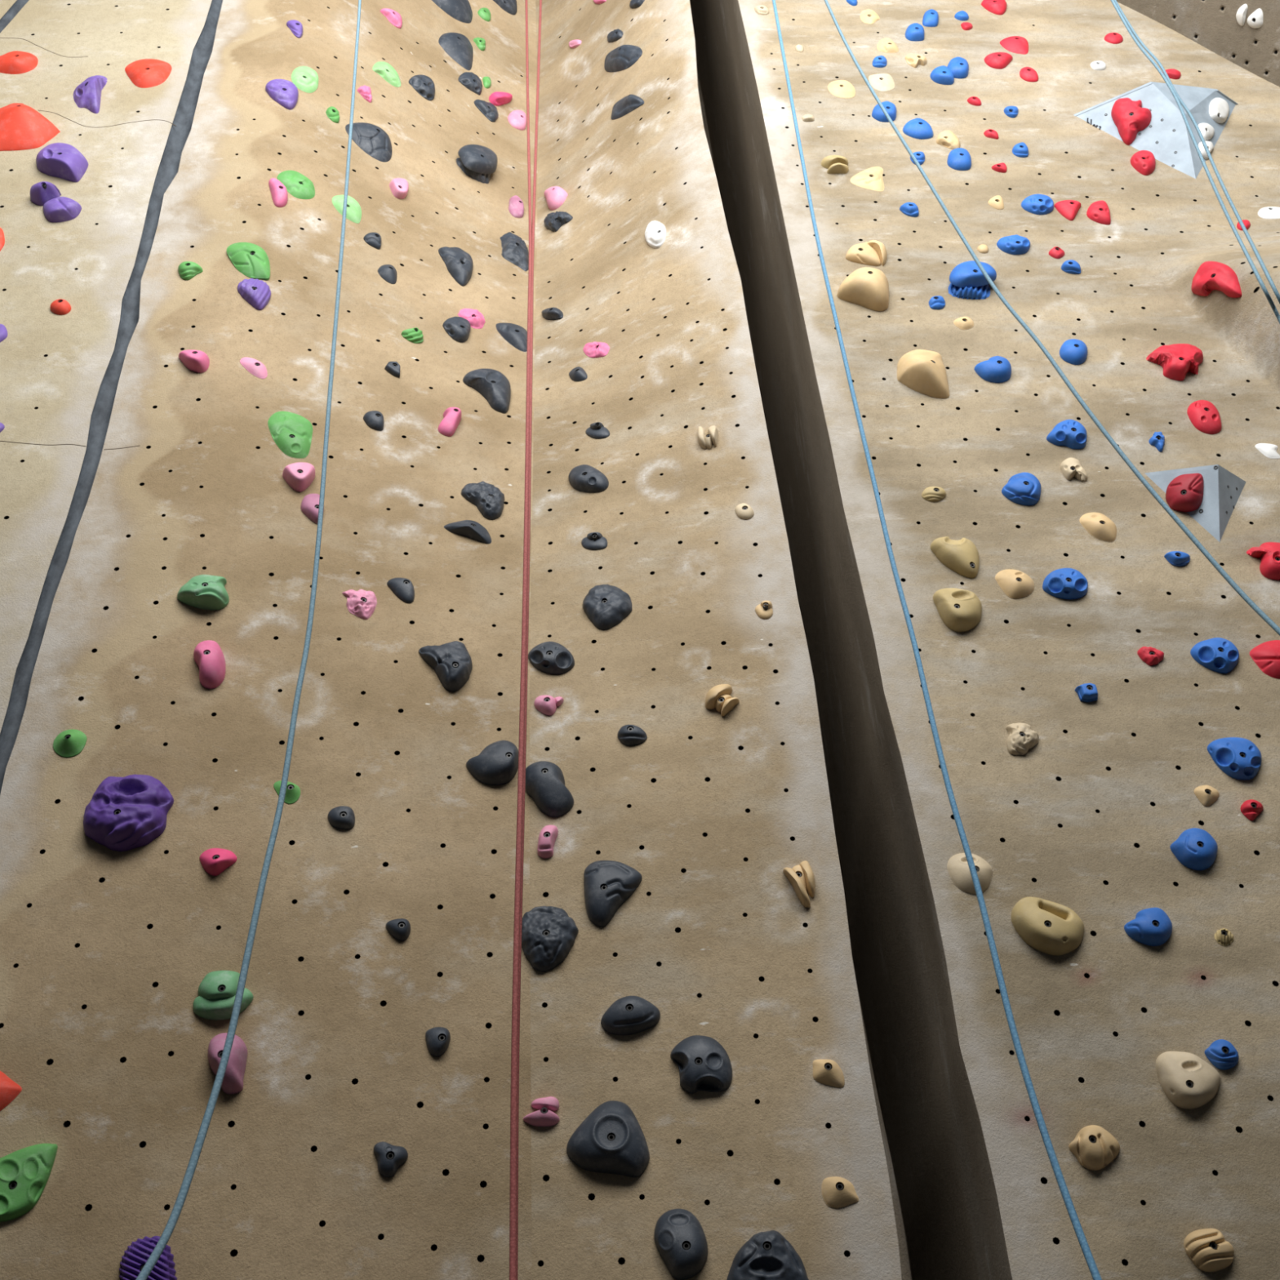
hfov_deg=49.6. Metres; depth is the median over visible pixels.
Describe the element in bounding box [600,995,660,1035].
hold
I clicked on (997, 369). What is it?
hold
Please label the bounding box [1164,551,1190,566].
hold
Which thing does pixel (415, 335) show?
hold
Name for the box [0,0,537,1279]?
wall
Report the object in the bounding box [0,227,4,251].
hold
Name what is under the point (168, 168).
crack
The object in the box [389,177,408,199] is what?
hold
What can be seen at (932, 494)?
hold
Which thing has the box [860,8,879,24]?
hold
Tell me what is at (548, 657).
hold
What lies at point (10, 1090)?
hold
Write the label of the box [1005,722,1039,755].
hold
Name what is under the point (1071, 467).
hold
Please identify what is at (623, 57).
hold
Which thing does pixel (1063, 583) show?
hold
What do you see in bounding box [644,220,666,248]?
hold
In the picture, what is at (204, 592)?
hold
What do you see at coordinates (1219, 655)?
hold
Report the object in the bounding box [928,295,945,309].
hold
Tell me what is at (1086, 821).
wall
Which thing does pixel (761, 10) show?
hold
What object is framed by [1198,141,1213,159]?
hold
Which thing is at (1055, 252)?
hold
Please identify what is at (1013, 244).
hold
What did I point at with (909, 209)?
hold
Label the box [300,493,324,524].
hold
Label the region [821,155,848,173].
hold
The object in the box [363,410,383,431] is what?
hold
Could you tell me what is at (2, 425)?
hold
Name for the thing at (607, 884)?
hold
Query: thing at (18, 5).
trim
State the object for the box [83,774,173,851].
hold
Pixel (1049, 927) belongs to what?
hold
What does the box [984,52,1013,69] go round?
hold
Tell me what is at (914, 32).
hold
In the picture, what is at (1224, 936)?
hold
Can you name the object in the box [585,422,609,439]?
hold
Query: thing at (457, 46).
hold
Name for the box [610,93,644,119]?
hold
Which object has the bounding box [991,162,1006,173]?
hold
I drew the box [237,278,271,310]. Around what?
hold
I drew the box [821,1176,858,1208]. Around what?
hold
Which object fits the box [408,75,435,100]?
hold
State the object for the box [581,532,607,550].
hold
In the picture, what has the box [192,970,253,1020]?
hold
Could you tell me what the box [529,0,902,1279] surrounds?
wall
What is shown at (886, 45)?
hold
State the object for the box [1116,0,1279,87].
wall
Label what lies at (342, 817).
hold
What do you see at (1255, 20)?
hold
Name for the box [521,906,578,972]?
hold
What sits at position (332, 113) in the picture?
hold
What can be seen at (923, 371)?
hold
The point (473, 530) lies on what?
hold
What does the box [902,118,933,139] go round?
hold
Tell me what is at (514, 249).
hold
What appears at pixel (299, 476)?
hold
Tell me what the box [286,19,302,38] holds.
hold
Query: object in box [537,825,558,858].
hold
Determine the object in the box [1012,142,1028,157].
hold
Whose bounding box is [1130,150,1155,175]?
hold
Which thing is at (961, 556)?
hold
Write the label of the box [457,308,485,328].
hold
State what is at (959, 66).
hold
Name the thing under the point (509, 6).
hold
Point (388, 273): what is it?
hold
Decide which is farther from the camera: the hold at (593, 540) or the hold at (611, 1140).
the hold at (593, 540)
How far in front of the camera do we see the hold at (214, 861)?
3.38 m
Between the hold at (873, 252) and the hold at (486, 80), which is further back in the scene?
the hold at (486, 80)
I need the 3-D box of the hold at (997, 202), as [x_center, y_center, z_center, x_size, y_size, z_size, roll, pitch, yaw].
[1.363,-1.678,5.298,0.062,0.095,0.027,-1,-39,-4]
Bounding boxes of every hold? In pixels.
[0,50,38,74]
[0,102,60,151]
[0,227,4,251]
[0,324,7,342]
[0,422,4,432]
[0,1071,22,1111]
[0,1143,57,1222]
[30,181,81,222]
[35,142,88,182]
[49,298,71,315]
[53,728,86,757]
[73,75,106,113]
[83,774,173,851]
[119,1235,177,1279]
[124,58,171,88]
[177,261,203,280]
[177,574,229,610]
[178,350,209,373]
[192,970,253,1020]
[193,640,225,688]
[199,848,236,875]
[207,1032,247,1093]
[226,242,270,279]
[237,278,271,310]
[240,357,267,378]
[265,79,297,110]
[267,411,312,458]
[268,177,288,207]
[273,780,300,804]
[276,170,315,199]
[282,462,315,491]
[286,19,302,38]
[291,66,318,93]
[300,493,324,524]
[325,106,339,123]
[327,805,355,829]
[332,195,361,223]
[342,589,377,619]
[345,122,391,162]
[356,84,372,102]
[363,232,381,249]
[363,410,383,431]
[372,61,400,87]
[373,1141,408,1177]
[377,264,396,284]
[379,8,402,28]
[384,361,399,377]
[386,577,414,603]
[386,918,410,941]
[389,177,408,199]
[400,327,423,343]
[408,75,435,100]
[418,640,472,691]
[425,1026,450,1057]
[431,0,472,23]
[437,407,461,436]
[438,32,473,70]
[438,246,473,286]
[442,316,471,342]
[444,520,491,544]
[456,144,497,183]
[457,71,482,95]
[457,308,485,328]
[461,480,504,519]
[462,368,511,413]
[466,740,518,785]
[473,37,485,50]
[474,99,497,122]
[477,7,490,21]
[482,76,491,88]
[488,91,512,106]
[493,0,516,14]
[495,322,527,351]
[500,231,528,271]
[507,110,526,130]
[508,195,524,217]
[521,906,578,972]
[523,1096,559,1126]
[524,760,573,817]
[528,641,574,674]
[533,695,564,715]
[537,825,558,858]
[541,307,563,319]
[543,186,568,210]
[543,211,573,231]
[566,1100,649,1177]
[568,39,581,48]
[568,366,587,382]
[568,464,608,493]
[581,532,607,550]
[582,342,609,358]
[582,584,631,630]
[583,860,642,927]
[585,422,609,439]
[593,0,606,4]
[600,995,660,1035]
[604,44,642,72]
[607,28,622,42]
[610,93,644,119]
[617,724,647,746]
[629,0,644,8]
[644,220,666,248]
[653,1208,707,1279]
[670,1035,732,1093]
[697,425,718,448]
[705,684,739,716]
[726,1230,808,1279]
[734,502,754,519]
[754,4,768,14]
[755,600,773,619]
[782,861,815,907]
[795,44,803,52]
[801,114,814,121]
[812,1059,844,1088]
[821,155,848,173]
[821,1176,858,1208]
[827,80,855,98]
[836,266,888,311]
[845,0,857,5]
[845,240,887,266]
[849,166,884,191]
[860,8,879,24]
[868,73,894,91]
[871,101,896,122]
[872,55,887,67]
[876,37,898,53]
[897,349,949,399]
[899,202,919,217]
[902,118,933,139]
[904,53,927,67]
[905,22,924,41]
[910,151,924,164]
[921,486,946,502]
[922,8,938,26]
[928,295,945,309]
[929,65,954,84]
[930,536,979,577]
[933,587,982,631]
[936,130,960,149]
[946,57,968,78]
[946,147,971,170]
[946,853,992,894]
[948,261,996,299]
[953,316,973,329]
[954,10,968,21]
[960,22,972,30]
[967,96,981,106]
[973,355,1011,382]
[977,244,988,253]
[981,0,1006,15]
[983,128,998,139]
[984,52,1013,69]
[987,195,1004,209]
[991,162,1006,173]
[995,568,1034,599]
[996,235,1030,254]
[1000,35,1028,54]
[1001,472,1040,505]
[1003,106,1017,118]
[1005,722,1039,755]
[1010,897,1084,955]
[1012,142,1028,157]
[1019,66,1038,82]
[1021,194,1053,214]
[1042,568,1088,599]
[1046,419,1086,448]
[1048,246,1064,258]
[1053,200,1080,220]
[1059,338,1087,364]
[1060,457,1087,481]
[1061,259,1080,274]
[1068,1124,1119,1170]
[1074,683,1097,702]
[1079,512,1116,542]
[1086,200,1111,225]
[1089,60,1106,70]
[1104,32,1123,44]
[1111,97,1151,145]
[1124,907,1172,946]
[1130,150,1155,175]
[1137,646,1164,666]
[1146,343,1203,381]
[1148,431,1164,452]
[1155,1051,1220,1109]
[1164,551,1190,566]
[1165,68,1181,79]
[1165,473,1204,512]
[1169,827,1217,870]
[1183,1228,1234,1271]
[1186,400,1222,434]
[1190,637,1239,673]
[1191,261,1241,297]
[1194,785,1219,806]
[1198,123,1214,141]
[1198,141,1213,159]
[1204,1039,1239,1070]
[1207,737,1261,780]
[1208,97,1229,123]
[1213,928,1233,946]
[1235,4,1247,26]
[1236,219,1250,231]
[1240,799,1263,821]
[1246,542,1279,580]
[1247,8,1262,28]
[1249,640,1279,679]
[1255,443,1279,458]
[1257,206,1279,218]
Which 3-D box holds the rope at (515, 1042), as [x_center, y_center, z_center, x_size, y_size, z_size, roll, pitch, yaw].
[-0.370,-1.138,4.304,0.106,10.408,1.369,-4,-39,0]
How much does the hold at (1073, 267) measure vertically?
0.076 m
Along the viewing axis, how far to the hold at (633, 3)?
6.53 m
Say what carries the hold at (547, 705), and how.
attached to the wall at (711, 811)
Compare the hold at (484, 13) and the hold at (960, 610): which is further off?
the hold at (484, 13)
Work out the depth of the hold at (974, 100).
5.75 m
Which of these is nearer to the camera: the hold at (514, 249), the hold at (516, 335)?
the hold at (516, 335)
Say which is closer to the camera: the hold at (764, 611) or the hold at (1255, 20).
the hold at (764, 611)
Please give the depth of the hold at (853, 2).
6.25 m
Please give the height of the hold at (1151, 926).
0.099 m
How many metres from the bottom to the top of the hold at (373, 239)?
0.094 m
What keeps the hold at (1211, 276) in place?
attached to the wall at (1086, 821)
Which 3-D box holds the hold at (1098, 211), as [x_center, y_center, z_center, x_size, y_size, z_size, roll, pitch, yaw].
[1.749,-1.635,5.275,0.097,0.157,0.043,-1,-39,-4]
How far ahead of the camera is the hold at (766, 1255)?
2.81 m
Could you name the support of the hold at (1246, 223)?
attached to the wall at (1086, 821)
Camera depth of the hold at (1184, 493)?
4.24 m
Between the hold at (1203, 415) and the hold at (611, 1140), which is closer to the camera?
the hold at (611, 1140)
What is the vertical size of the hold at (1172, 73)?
0.077 m
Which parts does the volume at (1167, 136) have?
panel, panel, panel, panel, panel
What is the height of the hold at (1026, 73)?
0.115 m
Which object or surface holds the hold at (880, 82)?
attached to the wall at (1086, 821)
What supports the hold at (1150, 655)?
attached to the wall at (1086, 821)
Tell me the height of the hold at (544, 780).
0.170 m
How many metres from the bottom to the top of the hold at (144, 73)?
0.232 m
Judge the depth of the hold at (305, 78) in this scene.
5.73 m
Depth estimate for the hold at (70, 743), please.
3.57 m
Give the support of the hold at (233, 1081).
attached to the wall at (106, 954)
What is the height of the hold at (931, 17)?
0.151 m
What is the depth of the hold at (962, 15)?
6.20 m
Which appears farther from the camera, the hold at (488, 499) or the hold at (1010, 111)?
the hold at (1010, 111)
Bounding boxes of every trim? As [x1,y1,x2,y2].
[0,0,29,32]
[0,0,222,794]
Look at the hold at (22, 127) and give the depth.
5.30 m
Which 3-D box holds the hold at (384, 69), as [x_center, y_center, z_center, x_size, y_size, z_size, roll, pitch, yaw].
[-1.122,-2.537,6.170,0.142,0.167,0.045,24,-47,-30]
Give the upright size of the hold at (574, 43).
0.122 m
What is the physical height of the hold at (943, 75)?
0.135 m
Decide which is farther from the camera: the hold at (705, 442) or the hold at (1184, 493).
the hold at (705, 442)
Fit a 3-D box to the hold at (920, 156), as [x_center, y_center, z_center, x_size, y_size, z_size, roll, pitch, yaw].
[1.102,-1.909,5.476,0.061,0.086,0.036,-2,-39,-3]
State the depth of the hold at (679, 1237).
2.84 m
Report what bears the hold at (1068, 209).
attached to the wall at (1086, 821)
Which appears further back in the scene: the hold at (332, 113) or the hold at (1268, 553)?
the hold at (332, 113)
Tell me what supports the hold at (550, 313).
attached to the wall at (711, 811)
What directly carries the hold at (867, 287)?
attached to the wall at (1086, 821)
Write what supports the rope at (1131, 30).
on the floor
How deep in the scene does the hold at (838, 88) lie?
5.77 m
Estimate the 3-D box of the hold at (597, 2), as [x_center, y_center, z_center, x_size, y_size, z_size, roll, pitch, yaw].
[-0.204,-3.217,6.952,0.028,0.160,0.095,30,-50,-33]
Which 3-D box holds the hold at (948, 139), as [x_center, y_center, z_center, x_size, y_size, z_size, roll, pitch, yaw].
[1.239,-2.017,5.569,0.096,0.137,0.040,-1,-39,-4]
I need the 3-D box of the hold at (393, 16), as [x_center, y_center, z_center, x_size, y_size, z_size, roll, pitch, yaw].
[-1.161,-2.926,6.484,0.116,0.113,0.045,24,-46,-30]
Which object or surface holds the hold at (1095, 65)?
attached to the wall at (1086, 821)
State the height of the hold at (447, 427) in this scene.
0.145 m
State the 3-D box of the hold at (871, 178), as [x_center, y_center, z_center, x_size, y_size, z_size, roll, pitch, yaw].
[0.887,-1.795,5.383,0.143,0.175,0.029,-1,-40,-3]
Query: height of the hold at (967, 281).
0.171 m
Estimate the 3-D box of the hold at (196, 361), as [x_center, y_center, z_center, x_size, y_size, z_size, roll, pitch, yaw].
[-1.467,-0.922,4.535,0.103,0.094,0.062,0,-39,-5]
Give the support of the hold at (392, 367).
attached to the wall at (106, 954)
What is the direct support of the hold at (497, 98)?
attached to the wall at (106, 954)
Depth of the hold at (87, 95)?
5.49 m
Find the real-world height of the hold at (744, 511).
0.068 m
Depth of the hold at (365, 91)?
5.92 m
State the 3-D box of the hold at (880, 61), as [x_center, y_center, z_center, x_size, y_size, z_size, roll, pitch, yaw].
[1.028,-2.485,5.937,0.067,0.088,0.037,-1,-38,-4]
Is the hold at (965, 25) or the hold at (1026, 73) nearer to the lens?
the hold at (1026, 73)
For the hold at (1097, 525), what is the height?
0.124 m
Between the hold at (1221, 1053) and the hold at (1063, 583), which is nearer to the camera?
the hold at (1221, 1053)
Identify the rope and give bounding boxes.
[135,0,361,1279]
[509,0,542,1279]
[772,0,1102,1279]
[824,0,1279,635]
[1110,0,1279,324]
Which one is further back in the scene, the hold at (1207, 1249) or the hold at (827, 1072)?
the hold at (827, 1072)
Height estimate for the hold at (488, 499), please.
0.182 m
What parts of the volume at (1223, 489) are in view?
panel, panel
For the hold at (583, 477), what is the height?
0.159 m
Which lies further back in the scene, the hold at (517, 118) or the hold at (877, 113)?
the hold at (517, 118)
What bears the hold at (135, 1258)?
attached to the wall at (106, 954)
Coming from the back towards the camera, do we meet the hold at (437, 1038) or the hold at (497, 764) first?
the hold at (497, 764)
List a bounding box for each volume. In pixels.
[1073,81,1238,178]
[1144,464,1245,542]
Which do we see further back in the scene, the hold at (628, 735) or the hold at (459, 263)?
the hold at (459, 263)
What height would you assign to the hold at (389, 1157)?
0.076 m
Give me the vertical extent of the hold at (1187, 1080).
0.133 m
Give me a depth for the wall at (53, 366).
4.93 m
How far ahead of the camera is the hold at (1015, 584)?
4.03 m
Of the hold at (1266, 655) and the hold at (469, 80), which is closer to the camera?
the hold at (1266, 655)
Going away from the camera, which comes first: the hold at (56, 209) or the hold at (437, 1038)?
the hold at (437, 1038)
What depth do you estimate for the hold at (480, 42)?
6.91 m
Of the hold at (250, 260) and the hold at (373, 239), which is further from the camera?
the hold at (373, 239)
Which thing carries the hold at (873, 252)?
attached to the wall at (1086, 821)
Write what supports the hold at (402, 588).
attached to the wall at (106, 954)
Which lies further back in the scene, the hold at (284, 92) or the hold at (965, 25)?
the hold at (965, 25)
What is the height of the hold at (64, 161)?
0.241 m
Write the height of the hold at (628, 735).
0.065 m
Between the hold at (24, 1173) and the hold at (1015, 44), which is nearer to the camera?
the hold at (24, 1173)
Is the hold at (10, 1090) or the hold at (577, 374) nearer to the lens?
the hold at (10, 1090)
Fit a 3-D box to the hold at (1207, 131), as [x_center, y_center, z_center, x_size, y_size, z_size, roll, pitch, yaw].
[2.291,-2.054,5.602,0.100,0.104,0.045,14,-42,-21]
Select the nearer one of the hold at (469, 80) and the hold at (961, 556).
the hold at (961, 556)
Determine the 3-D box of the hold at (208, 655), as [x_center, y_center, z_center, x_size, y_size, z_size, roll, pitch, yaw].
[-1.171,0.055,3.755,0.092,0.157,0.075,2,-40,-8]
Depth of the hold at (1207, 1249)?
2.86 m
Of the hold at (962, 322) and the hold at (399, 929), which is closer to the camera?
the hold at (399, 929)
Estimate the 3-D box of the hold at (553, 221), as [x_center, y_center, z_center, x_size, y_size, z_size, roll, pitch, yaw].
[-0.357,-1.808,5.938,0.152,0.174,0.063,-27,-44,25]
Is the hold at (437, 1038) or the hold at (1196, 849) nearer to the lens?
the hold at (437, 1038)
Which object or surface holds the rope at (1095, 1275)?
on the floor
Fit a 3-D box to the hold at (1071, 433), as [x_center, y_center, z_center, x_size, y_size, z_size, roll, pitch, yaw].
[1.375,-0.670,4.454,0.135,0.127,0.054,-2,-39,-3]
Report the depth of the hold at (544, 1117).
3.04 m
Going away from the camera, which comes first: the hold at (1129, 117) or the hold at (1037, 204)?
the hold at (1037, 204)
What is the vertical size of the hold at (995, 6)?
0.142 m
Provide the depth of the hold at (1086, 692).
3.78 m
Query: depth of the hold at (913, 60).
5.93 m
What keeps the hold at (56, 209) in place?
attached to the wall at (53, 366)
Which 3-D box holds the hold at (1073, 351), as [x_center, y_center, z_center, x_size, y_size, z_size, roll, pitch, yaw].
[1.481,-0.990,4.717,0.102,0.128,0.050,-1,-40,-3]
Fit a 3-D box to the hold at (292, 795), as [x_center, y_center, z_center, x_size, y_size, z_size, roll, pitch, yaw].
[-0.903,0.386,3.536,0.070,0.071,0.033,2,-41,-7]
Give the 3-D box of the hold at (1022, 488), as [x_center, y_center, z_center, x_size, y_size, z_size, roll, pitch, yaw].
[1.187,-0.478,4.295,0.128,0.135,0.058,-1,-39,-4]
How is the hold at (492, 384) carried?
attached to the wall at (106, 954)
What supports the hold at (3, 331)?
attached to the wall at (53, 366)
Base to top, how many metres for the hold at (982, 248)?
0.048 m
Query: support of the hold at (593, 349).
attached to the wall at (711, 811)
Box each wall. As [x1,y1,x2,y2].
[0,0,212,732]
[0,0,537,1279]
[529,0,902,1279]
[689,0,1012,1279]
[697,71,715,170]
[737,0,1279,1279]
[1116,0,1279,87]
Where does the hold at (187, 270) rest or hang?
attached to the wall at (106, 954)
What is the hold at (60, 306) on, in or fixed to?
attached to the wall at (53, 366)
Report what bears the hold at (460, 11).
attached to the wall at (106, 954)
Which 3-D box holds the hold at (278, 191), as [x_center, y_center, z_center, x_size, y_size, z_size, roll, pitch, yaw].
[-1.359,-1.685,5.197,0.079,0.166,0.045,11,-42,-18]
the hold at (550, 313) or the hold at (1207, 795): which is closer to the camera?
the hold at (1207, 795)
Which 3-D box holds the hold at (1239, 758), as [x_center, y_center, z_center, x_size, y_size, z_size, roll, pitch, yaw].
[1.582,0.305,3.657,0.137,0.132,0.056,-1,-39,-4]
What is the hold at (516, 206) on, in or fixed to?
attached to the wall at (106, 954)
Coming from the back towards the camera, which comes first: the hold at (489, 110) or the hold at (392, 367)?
the hold at (489, 110)
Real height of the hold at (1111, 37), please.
0.087 m
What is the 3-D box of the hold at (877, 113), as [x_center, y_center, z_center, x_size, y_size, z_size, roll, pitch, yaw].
[1.004,-2.178,5.682,0.109,0.145,0.049,0,-39,-4]
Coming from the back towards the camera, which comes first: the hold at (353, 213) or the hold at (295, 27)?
the hold at (295, 27)
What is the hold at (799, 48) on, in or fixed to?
attached to the wall at (1086, 821)
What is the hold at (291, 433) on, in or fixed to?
attached to the wall at (106, 954)
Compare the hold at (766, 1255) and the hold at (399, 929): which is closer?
the hold at (766, 1255)
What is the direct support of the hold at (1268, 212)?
attached to the wall at (1086, 821)
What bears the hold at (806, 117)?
attached to the wall at (1086, 821)
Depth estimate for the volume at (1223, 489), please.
4.25 m
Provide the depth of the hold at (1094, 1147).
2.99 m
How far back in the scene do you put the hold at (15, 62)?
5.63 m
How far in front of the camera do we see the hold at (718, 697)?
3.73 m
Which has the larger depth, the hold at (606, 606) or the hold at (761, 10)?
the hold at (761, 10)
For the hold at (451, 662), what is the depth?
3.85 m
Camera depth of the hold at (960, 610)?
3.94 m
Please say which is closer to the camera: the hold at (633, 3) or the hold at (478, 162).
the hold at (478, 162)
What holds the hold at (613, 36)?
attached to the wall at (711, 811)
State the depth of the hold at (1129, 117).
5.57 m
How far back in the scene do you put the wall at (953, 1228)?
4.36 m
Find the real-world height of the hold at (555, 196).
0.207 m
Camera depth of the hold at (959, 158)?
5.44 m
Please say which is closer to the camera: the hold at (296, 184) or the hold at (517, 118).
the hold at (296, 184)
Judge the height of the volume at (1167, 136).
0.604 m
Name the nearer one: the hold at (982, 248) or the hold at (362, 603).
the hold at (362, 603)
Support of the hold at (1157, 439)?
attached to the wall at (1086, 821)
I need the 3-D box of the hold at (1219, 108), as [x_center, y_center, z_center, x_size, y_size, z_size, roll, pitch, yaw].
[2.388,-2.186,5.715,0.132,0.157,0.058,13,-42,-20]
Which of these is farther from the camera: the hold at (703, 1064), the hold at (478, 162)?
the hold at (478, 162)
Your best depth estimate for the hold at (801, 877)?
3.38 m
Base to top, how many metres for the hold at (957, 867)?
0.117 m
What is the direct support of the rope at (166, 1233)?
on the floor
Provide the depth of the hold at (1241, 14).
5.91 m
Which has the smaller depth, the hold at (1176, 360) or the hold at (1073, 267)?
the hold at (1176, 360)
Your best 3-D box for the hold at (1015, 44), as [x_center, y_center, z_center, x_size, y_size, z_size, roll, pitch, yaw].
[1.646,-2.614,6.067,0.129,0.158,0.037,-1,-40,-4]
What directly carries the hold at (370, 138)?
attached to the wall at (106, 954)
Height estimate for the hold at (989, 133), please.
0.065 m
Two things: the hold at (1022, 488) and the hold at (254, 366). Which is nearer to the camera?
the hold at (1022, 488)
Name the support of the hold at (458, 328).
attached to the wall at (106, 954)
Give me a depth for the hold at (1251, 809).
3.55 m
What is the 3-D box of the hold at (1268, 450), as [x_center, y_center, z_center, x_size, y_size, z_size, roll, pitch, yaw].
[2.019,-0.607,4.444,0.074,0.073,0.022,-2,-39,-3]

